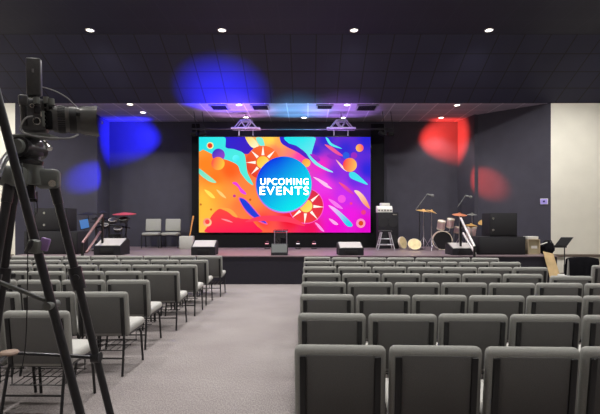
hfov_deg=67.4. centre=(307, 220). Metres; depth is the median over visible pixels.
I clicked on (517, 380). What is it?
banquet chair
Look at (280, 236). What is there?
lectern
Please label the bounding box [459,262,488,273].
banquet chair
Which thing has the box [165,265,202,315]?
banquet chair
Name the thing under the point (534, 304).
banquet chair
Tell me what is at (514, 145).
wall
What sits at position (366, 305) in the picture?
banquet chair
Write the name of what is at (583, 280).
banquet chair
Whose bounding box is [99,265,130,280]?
banquet chair
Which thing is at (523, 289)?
banquet chair
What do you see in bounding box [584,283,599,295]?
banquet chair
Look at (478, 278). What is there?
banquet chair
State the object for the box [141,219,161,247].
chair
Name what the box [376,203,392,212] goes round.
head
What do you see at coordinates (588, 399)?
banquet chair
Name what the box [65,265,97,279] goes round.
banquet chair
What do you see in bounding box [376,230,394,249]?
stool
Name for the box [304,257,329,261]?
banquet chair
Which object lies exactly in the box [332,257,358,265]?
banquet chair
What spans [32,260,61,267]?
banquet chair
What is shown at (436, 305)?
banquet chair
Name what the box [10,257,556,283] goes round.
stage platform
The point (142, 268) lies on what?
banquet chair
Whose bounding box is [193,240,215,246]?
grille
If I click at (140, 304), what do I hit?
banquet chair
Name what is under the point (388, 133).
spotlight
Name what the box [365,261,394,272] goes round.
banquet chair
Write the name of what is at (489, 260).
banquet chair
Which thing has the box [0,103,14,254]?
wall
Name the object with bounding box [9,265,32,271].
banquet chair
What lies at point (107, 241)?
grille
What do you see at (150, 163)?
wall
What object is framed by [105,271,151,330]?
banquet chair
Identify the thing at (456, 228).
snare drum
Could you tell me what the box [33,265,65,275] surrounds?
banquet chair
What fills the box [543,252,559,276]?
plywood board
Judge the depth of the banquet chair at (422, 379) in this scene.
2.56 m
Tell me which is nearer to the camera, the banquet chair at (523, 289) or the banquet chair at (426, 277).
the banquet chair at (523, 289)
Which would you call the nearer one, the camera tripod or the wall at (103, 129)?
the camera tripod
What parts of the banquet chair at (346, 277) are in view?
backrest, panel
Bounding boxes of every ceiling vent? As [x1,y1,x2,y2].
[208,104,229,109]
[250,104,269,109]
[316,104,333,108]
[355,104,378,110]
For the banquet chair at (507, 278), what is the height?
0.836 m
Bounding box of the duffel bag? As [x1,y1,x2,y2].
[540,240,554,253]
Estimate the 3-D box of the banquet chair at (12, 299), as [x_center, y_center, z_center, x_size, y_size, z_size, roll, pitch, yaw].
[-3.177,1.135,4.749,0.527,0.836,0.587,0,0,0]
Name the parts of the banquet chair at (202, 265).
panel, backrest, post, leg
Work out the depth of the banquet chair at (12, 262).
8.29 m
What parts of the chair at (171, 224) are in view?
seat, backrest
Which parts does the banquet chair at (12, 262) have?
panel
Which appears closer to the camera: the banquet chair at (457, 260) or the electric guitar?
the banquet chair at (457, 260)
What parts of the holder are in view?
clamp arm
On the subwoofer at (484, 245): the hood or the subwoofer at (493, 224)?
the subwoofer at (493, 224)
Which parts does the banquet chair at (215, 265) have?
panel, backrest, post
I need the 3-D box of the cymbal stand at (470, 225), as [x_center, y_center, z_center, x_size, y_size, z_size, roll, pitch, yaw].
[4.741,0.432,12.966,0.423,0.826,0.416,0,0,0]
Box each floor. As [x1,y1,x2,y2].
[0,284,580,413]
[11,247,556,256]
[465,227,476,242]
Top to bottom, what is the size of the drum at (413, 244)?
0.343 m
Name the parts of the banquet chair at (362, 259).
backrest, panel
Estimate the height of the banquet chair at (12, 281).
0.836 m
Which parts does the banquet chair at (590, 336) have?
post, panel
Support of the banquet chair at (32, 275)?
on the floor at (236, 355)
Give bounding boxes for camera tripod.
[0,134,113,413]
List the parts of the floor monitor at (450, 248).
port panel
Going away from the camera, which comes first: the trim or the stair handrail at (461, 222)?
the stair handrail at (461, 222)
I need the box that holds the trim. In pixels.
[554,254,599,256]
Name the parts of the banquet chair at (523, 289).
backrest, panel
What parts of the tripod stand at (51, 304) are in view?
spreader arm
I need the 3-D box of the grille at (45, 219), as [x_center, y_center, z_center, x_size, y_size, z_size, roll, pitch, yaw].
[-6.609,-0.036,11.546,0.787,0.534,0.014,0,0,0]
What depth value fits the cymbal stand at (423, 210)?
13.29 m
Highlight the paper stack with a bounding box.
[523,236,537,238]
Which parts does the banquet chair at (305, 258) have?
panel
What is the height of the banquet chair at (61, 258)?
0.836 m
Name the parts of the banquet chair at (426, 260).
backrest, panel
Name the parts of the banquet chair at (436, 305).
post, panel, post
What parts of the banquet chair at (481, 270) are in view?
backrest, panel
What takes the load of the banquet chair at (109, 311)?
on the floor at (236, 355)
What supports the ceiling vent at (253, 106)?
in the ceiling at (84, 68)
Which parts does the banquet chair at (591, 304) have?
post, panel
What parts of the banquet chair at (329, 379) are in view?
post, panel, post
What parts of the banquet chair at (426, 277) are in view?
backrest, panel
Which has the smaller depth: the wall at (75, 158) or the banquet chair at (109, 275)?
the banquet chair at (109, 275)
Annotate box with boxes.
[271,243,287,254]
[525,239,539,254]
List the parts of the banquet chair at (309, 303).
post, panel, post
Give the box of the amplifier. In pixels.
[179,236,193,248]
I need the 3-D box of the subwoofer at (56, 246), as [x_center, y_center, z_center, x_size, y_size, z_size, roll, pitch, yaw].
[-6.568,0.555,11.770,1.380,0.589,0.561,0,0,0]
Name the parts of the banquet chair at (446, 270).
backrest, panel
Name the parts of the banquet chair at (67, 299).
post, panel, backrest, post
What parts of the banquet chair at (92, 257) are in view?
panel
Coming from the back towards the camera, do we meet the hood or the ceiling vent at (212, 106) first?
the ceiling vent at (212, 106)
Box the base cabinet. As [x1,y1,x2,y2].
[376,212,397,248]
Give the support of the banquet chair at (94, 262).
on the floor at (236, 355)
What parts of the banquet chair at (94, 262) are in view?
panel, backrest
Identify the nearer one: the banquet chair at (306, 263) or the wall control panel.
the banquet chair at (306, 263)
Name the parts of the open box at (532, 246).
panel, panel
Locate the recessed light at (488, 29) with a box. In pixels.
[484,28,493,31]
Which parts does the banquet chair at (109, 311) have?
leg, post, panel, backrest, leg, post, seat, leg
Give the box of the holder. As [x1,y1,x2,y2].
[24,237,50,253]
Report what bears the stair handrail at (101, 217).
on the floor at (236, 355)
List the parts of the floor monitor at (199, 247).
port panel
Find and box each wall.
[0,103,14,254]
[15,103,96,254]
[97,115,108,241]
[109,122,457,246]
[458,114,477,242]
[478,103,550,243]
[551,103,599,272]
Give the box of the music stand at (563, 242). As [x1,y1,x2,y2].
[554,237,572,273]
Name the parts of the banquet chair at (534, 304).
post, panel, post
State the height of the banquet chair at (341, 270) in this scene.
0.836 m
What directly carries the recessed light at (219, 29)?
in the ceiling at (16, 16)
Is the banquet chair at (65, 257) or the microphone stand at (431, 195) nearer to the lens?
the banquet chair at (65, 257)
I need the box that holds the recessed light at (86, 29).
[85,28,94,31]
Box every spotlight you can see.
[190,114,197,135]
[199,112,205,136]
[378,111,385,136]
[387,111,393,135]
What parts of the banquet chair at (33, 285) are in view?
post, panel, backrest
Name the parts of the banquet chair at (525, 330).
post, panel, post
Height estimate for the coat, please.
0.544 m
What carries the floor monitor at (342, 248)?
on the floor at (134, 251)
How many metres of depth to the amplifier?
13.68 m
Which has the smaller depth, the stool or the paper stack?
the paper stack
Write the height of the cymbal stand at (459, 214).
1.129 m
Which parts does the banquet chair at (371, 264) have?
backrest, panel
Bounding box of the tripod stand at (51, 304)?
[0,89,84,413]
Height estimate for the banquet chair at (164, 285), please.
0.836 m
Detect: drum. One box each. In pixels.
[398,237,406,248]
[408,239,420,249]
[431,218,454,249]
[453,226,458,242]
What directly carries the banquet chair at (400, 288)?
on the floor at (236, 355)
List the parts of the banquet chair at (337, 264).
backrest, panel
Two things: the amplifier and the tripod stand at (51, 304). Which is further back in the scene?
the amplifier
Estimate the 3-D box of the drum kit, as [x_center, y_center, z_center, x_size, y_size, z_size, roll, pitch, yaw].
[-5.710,0.285,12.801,1.612,1.130,0.628,0,0,0]
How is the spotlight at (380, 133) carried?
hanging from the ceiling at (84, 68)
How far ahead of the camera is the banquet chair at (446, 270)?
6.97 m
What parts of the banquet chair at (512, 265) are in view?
panel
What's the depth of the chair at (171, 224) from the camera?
14.47 m
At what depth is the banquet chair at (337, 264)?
7.92 m
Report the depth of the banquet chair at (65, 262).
8.31 m
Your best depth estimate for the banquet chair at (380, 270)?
7.03 m
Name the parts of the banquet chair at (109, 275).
panel, backrest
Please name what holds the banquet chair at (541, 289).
on the floor at (236, 355)
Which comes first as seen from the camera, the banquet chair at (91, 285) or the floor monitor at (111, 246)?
the banquet chair at (91, 285)
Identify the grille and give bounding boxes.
[35,209,65,229]
[95,238,125,245]
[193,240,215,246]
[338,242,361,247]
[448,243,472,248]
[480,238,523,253]
[491,214,515,235]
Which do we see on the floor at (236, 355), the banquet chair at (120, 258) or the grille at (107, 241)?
the banquet chair at (120, 258)
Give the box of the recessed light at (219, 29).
[217,28,226,31]
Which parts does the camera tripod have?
spreader arm, pan handle, crown, quick release plate, lock knob, spreader arm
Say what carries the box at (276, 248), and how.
on the floor at (134, 251)
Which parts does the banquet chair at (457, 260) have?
backrest, panel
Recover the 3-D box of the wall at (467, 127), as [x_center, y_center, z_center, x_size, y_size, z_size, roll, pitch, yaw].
[5.136,-0.880,14.489,0.120,4.860,1.018,0,0,-11]
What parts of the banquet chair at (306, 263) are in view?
panel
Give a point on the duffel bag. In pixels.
(548, 247)
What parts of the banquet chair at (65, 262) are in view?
panel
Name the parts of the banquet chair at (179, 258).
panel, backrest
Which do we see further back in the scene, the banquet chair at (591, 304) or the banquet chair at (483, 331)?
the banquet chair at (591, 304)
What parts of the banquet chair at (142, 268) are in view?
panel, backrest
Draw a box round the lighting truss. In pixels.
[192,119,391,129]
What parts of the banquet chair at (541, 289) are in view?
post, backrest, panel, post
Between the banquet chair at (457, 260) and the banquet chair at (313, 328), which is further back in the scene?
the banquet chair at (457, 260)
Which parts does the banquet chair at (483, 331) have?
post, panel, post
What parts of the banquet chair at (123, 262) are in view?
panel, backrest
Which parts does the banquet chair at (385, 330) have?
post, panel, post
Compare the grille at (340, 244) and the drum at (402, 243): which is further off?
the drum at (402, 243)
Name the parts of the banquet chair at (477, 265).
backrest, panel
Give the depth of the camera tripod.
1.52 m
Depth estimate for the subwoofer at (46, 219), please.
11.54 m
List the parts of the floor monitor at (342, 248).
port panel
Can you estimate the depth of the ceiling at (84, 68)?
11.60 m
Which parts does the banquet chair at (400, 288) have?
backrest, panel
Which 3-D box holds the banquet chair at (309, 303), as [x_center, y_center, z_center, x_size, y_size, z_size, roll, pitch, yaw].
[0.190,1.135,4.608,0.527,0.836,0.587,0,0,1]
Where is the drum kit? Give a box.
[78,211,135,250]
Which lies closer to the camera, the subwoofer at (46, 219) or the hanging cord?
the hanging cord
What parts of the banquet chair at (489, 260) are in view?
backrest, panel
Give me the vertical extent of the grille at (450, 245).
0.128 m
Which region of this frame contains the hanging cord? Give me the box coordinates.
[21,163,27,367]
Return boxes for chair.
[0,310,95,413]
[0,312,36,392]
[4,292,21,376]
[6,279,16,291]
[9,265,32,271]
[10,260,31,264]
[11,256,34,260]
[11,271,26,280]
[17,280,78,337]
[19,291,86,376]
[28,271,65,290]
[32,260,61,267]
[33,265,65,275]
[44,256,63,264]
[61,280,119,349]
[63,260,91,265]
[64,256,89,259]
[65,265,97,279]
[67,271,103,279]
[74,292,143,376]
[91,256,116,263]
[92,260,120,270]
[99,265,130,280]
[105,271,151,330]
[105,280,161,349]
[117,256,142,261]
[121,260,149,270]
[132,265,171,315]
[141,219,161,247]
[142,271,186,330]
[144,256,168,264]
[151,260,178,268]
[160,219,180,247]
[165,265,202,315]
[170,256,200,296]
[179,260,212,305]
[196,256,225,296]
[294,344,385,413]
[298,313,365,344]
[300,294,353,312]
[301,282,345,294]
[302,273,340,281]
[303,266,335,273]
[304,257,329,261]
[304,261,332,266]
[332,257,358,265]
[334,261,363,272]
[338,267,370,281]
[342,273,380,293]
[348,282,392,312]
[356,295,409,340]
[359,257,385,266]
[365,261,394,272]
[366,313,436,374]
[372,267,405,281]
[382,273,419,294]
[385,345,481,413]
[387,257,413,266]
[394,282,439,342]
[396,262,425,272]
[407,267,441,281]
[412,295,466,340]
[415,258,441,266]
[422,273,460,294]
[427,262,457,273]
[436,313,507,379]
[441,282,486,313]
[443,258,469,266]
[443,267,476,281]
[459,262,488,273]
[462,274,501,294]
[468,295,524,341]
[471,258,498,266]
[478,267,512,282]
[479,346,580,413]
[488,283,535,313]
[490,262,520,268]
[502,274,542,285]
[507,314,580,348]
[513,267,547,282]
[525,296,582,343]
[535,283,582,341]
[549,276,591,297]
[557,259,569,275]
[576,346,599,413]
[578,315,599,351]
[580,295,599,340]
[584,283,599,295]
[591,265,599,282]
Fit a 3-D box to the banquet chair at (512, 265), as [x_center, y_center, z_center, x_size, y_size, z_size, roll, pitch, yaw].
[3.463,1.135,8.077,0.527,0.836,0.587,0,0,2]
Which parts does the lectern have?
panel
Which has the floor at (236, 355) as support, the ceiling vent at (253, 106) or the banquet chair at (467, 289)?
the banquet chair at (467, 289)
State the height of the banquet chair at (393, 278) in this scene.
0.836 m
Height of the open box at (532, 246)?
0.386 m
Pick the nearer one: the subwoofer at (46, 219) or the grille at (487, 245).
the grille at (487, 245)
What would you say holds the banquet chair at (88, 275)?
on the floor at (236, 355)
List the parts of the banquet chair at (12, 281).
backrest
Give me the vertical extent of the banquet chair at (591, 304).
0.836 m
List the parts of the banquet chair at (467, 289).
backrest, panel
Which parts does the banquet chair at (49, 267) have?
panel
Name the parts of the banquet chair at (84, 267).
backrest, panel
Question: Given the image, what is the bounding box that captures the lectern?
[273,230,287,242]
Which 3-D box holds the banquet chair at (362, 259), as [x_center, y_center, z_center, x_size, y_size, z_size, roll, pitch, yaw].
[1.283,1.135,9.037,0.527,0.836,0.587,0,0,2]
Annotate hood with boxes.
[79,106,98,136]
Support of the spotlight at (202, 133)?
hanging from the ceiling at (84, 68)
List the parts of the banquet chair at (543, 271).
panel, post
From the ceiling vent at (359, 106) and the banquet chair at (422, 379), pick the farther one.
the ceiling vent at (359, 106)
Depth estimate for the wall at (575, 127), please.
12.60 m
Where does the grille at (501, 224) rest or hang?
attached to the subwoofer at (493, 224)
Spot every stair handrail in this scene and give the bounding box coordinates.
[81,214,103,255]
[459,217,475,257]
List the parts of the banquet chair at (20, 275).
panel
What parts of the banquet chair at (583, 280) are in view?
backrest, panel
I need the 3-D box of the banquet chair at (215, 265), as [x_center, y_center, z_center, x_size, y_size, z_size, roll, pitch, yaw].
[-2.035,1.135,9.490,0.527,0.836,0.587,0,0,-1]
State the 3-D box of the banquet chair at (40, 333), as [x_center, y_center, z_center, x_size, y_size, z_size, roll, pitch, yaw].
[-2.165,1.135,3.798,0.527,0.836,0.587,0,0,1]
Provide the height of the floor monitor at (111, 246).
0.406 m
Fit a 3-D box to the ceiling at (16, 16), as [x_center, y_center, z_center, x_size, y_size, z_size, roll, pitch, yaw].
[-0.250,-4.413,3.250,23.500,0.100,14.500,0,0,0]
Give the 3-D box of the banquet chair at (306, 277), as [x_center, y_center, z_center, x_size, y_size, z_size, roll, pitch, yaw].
[0.191,1.135,6.388,0.527,0.836,0.587,0,0,2]
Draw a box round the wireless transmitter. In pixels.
[26,57,41,97]
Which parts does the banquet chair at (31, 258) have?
panel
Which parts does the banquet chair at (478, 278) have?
backrest, panel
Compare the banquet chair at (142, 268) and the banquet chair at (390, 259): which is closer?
the banquet chair at (142, 268)
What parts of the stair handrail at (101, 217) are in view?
post, rail, rail, post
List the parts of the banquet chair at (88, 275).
panel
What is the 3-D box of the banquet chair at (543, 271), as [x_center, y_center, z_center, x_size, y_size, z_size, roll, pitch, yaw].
[3.459,1.135,7.191,0.527,0.836,0.587,0,0,1]
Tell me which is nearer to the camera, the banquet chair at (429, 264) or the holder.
the holder
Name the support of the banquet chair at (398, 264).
on the floor at (236, 355)
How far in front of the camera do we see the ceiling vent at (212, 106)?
12.89 m
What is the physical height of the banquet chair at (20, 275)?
0.836 m
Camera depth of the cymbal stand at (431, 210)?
12.98 m
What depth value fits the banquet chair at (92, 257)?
9.25 m
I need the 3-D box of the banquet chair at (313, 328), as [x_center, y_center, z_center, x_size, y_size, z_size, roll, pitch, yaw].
[0.193,1.135,3.697,0.527,0.836,0.587,0,0,2]
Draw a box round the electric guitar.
[189,216,193,235]
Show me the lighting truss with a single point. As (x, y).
(337, 121)
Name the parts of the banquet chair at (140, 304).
panel, backrest, leg, post, seat, leg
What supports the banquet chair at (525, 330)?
on the floor at (236, 355)
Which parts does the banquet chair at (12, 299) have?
panel, post, backrest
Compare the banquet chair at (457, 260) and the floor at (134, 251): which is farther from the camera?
the floor at (134, 251)
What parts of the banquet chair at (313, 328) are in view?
post, panel, post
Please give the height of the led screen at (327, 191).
3.974 m
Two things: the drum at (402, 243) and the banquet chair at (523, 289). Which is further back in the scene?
the drum at (402, 243)
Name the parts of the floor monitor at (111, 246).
port panel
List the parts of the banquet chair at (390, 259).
backrest, panel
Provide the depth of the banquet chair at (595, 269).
7.28 m
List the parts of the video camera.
port door, port door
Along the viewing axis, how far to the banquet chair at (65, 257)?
9.24 m
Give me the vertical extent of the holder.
0.039 m
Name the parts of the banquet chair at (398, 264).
backrest, panel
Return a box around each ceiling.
[0,0,599,33]
[0,34,599,121]
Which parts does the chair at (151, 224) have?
seat, backrest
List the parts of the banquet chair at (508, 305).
post, panel, post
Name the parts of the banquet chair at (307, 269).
panel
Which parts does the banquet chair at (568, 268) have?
backrest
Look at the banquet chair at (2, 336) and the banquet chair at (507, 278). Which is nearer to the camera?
the banquet chair at (2, 336)
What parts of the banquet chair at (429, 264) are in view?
backrest, panel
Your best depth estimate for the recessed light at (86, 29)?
10.28 m
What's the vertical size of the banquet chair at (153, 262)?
0.836 m
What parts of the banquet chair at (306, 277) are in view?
panel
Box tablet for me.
[79,218,90,250]
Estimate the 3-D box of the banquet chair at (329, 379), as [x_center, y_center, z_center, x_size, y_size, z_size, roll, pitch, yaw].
[0.194,1.135,2.799,0.527,0.836,0.587,0,0,2]
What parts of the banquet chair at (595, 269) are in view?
post, panel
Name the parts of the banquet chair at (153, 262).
panel, backrest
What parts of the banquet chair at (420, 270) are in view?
backrest, panel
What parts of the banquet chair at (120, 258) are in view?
panel, backrest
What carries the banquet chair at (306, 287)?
on the floor at (236, 355)
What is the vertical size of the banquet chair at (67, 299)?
0.836 m
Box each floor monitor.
[94,238,129,254]
[191,240,217,254]
[336,242,363,254]
[445,243,472,254]
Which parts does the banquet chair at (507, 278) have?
panel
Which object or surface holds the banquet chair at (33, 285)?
on the floor at (236, 355)
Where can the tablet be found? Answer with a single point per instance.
(84, 224)
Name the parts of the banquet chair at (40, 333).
leg, post, panel, backrest, leg, seat frame, leg, seat, leg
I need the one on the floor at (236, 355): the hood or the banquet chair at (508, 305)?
the banquet chair at (508, 305)
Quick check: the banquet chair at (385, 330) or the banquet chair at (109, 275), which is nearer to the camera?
the banquet chair at (385, 330)
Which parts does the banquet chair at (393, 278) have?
backrest, panel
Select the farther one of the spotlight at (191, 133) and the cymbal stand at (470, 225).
the spotlight at (191, 133)
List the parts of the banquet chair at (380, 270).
backrest, panel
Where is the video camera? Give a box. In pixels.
[18,87,102,138]
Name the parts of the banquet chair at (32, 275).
panel, backrest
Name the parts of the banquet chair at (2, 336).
backrest, leg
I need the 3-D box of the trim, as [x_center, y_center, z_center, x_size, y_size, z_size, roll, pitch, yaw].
[9.160,0.965,12.575,4.660,0.070,0.050,0,0,0]
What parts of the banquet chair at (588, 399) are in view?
post, panel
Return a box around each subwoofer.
[24,231,87,253]
[34,208,76,230]
[471,236,524,254]
[482,213,516,236]
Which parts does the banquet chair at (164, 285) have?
panel, backrest, post, leg, seat, leg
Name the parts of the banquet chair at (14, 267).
panel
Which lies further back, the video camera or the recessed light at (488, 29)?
the recessed light at (488, 29)
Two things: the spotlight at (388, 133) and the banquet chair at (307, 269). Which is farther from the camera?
the spotlight at (388, 133)
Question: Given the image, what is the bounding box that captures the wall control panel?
[540,199,547,203]
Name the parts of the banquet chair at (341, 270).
backrest, panel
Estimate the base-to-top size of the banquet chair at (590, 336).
0.836 m
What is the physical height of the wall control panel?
0.160 m
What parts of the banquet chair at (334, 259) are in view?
panel, backrest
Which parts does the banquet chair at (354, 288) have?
backrest, panel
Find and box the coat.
[565,257,599,275]
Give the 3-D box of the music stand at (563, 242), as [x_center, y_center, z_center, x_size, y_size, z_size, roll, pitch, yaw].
[5.444,0.948,9.608,0.456,1.196,0.455,0,0,23]
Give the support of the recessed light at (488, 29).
in the ceiling at (16, 16)
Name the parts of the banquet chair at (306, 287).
panel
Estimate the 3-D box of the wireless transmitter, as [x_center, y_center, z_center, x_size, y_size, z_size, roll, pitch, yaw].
[-0.912,-0.468,1.499,0.046,0.149,0.026,0,0,-12]
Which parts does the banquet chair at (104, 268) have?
panel, backrest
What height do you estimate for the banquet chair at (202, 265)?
0.836 m
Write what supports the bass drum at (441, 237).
on the floor at (134, 251)
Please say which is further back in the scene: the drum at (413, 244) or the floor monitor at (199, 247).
the drum at (413, 244)
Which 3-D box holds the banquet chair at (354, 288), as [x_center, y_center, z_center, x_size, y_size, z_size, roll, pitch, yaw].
[0.735,1.135,5.487,0.527,0.836,0.587,0,0,1]
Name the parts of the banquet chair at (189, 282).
panel, backrest, post, leg, seat, leg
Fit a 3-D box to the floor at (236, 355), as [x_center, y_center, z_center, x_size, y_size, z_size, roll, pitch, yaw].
[-0.250,1.550,5.600,23.500,0.001,19.200,0,0,0]
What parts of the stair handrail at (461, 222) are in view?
post, rail, rail, post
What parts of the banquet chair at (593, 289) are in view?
panel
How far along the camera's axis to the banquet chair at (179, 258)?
9.24 m
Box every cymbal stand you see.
[417,208,430,249]
[424,208,438,249]
[452,211,466,242]
[466,222,476,240]
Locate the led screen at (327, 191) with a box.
[192,124,383,247]
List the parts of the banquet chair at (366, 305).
post, panel, post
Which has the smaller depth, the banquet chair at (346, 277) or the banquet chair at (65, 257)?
the banquet chair at (346, 277)
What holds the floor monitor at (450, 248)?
on the floor at (134, 251)
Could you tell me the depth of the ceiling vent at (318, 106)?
12.94 m
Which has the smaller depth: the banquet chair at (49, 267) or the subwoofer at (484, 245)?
the banquet chair at (49, 267)
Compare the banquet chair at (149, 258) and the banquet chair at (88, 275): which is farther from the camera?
the banquet chair at (149, 258)
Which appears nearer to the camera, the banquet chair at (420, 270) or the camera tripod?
the camera tripod
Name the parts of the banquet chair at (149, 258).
panel, backrest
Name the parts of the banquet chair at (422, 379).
seat, post, panel, post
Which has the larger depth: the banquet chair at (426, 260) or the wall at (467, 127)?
the wall at (467, 127)
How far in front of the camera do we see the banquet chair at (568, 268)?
8.65 m
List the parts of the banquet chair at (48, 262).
panel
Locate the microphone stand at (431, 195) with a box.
[415,193,433,248]
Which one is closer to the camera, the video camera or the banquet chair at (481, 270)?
the video camera
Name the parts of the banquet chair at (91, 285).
panel, backrest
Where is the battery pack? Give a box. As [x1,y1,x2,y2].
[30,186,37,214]
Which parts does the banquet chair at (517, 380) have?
seat, post, panel, post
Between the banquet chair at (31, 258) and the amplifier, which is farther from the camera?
the amplifier
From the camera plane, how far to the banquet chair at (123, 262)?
8.29 m

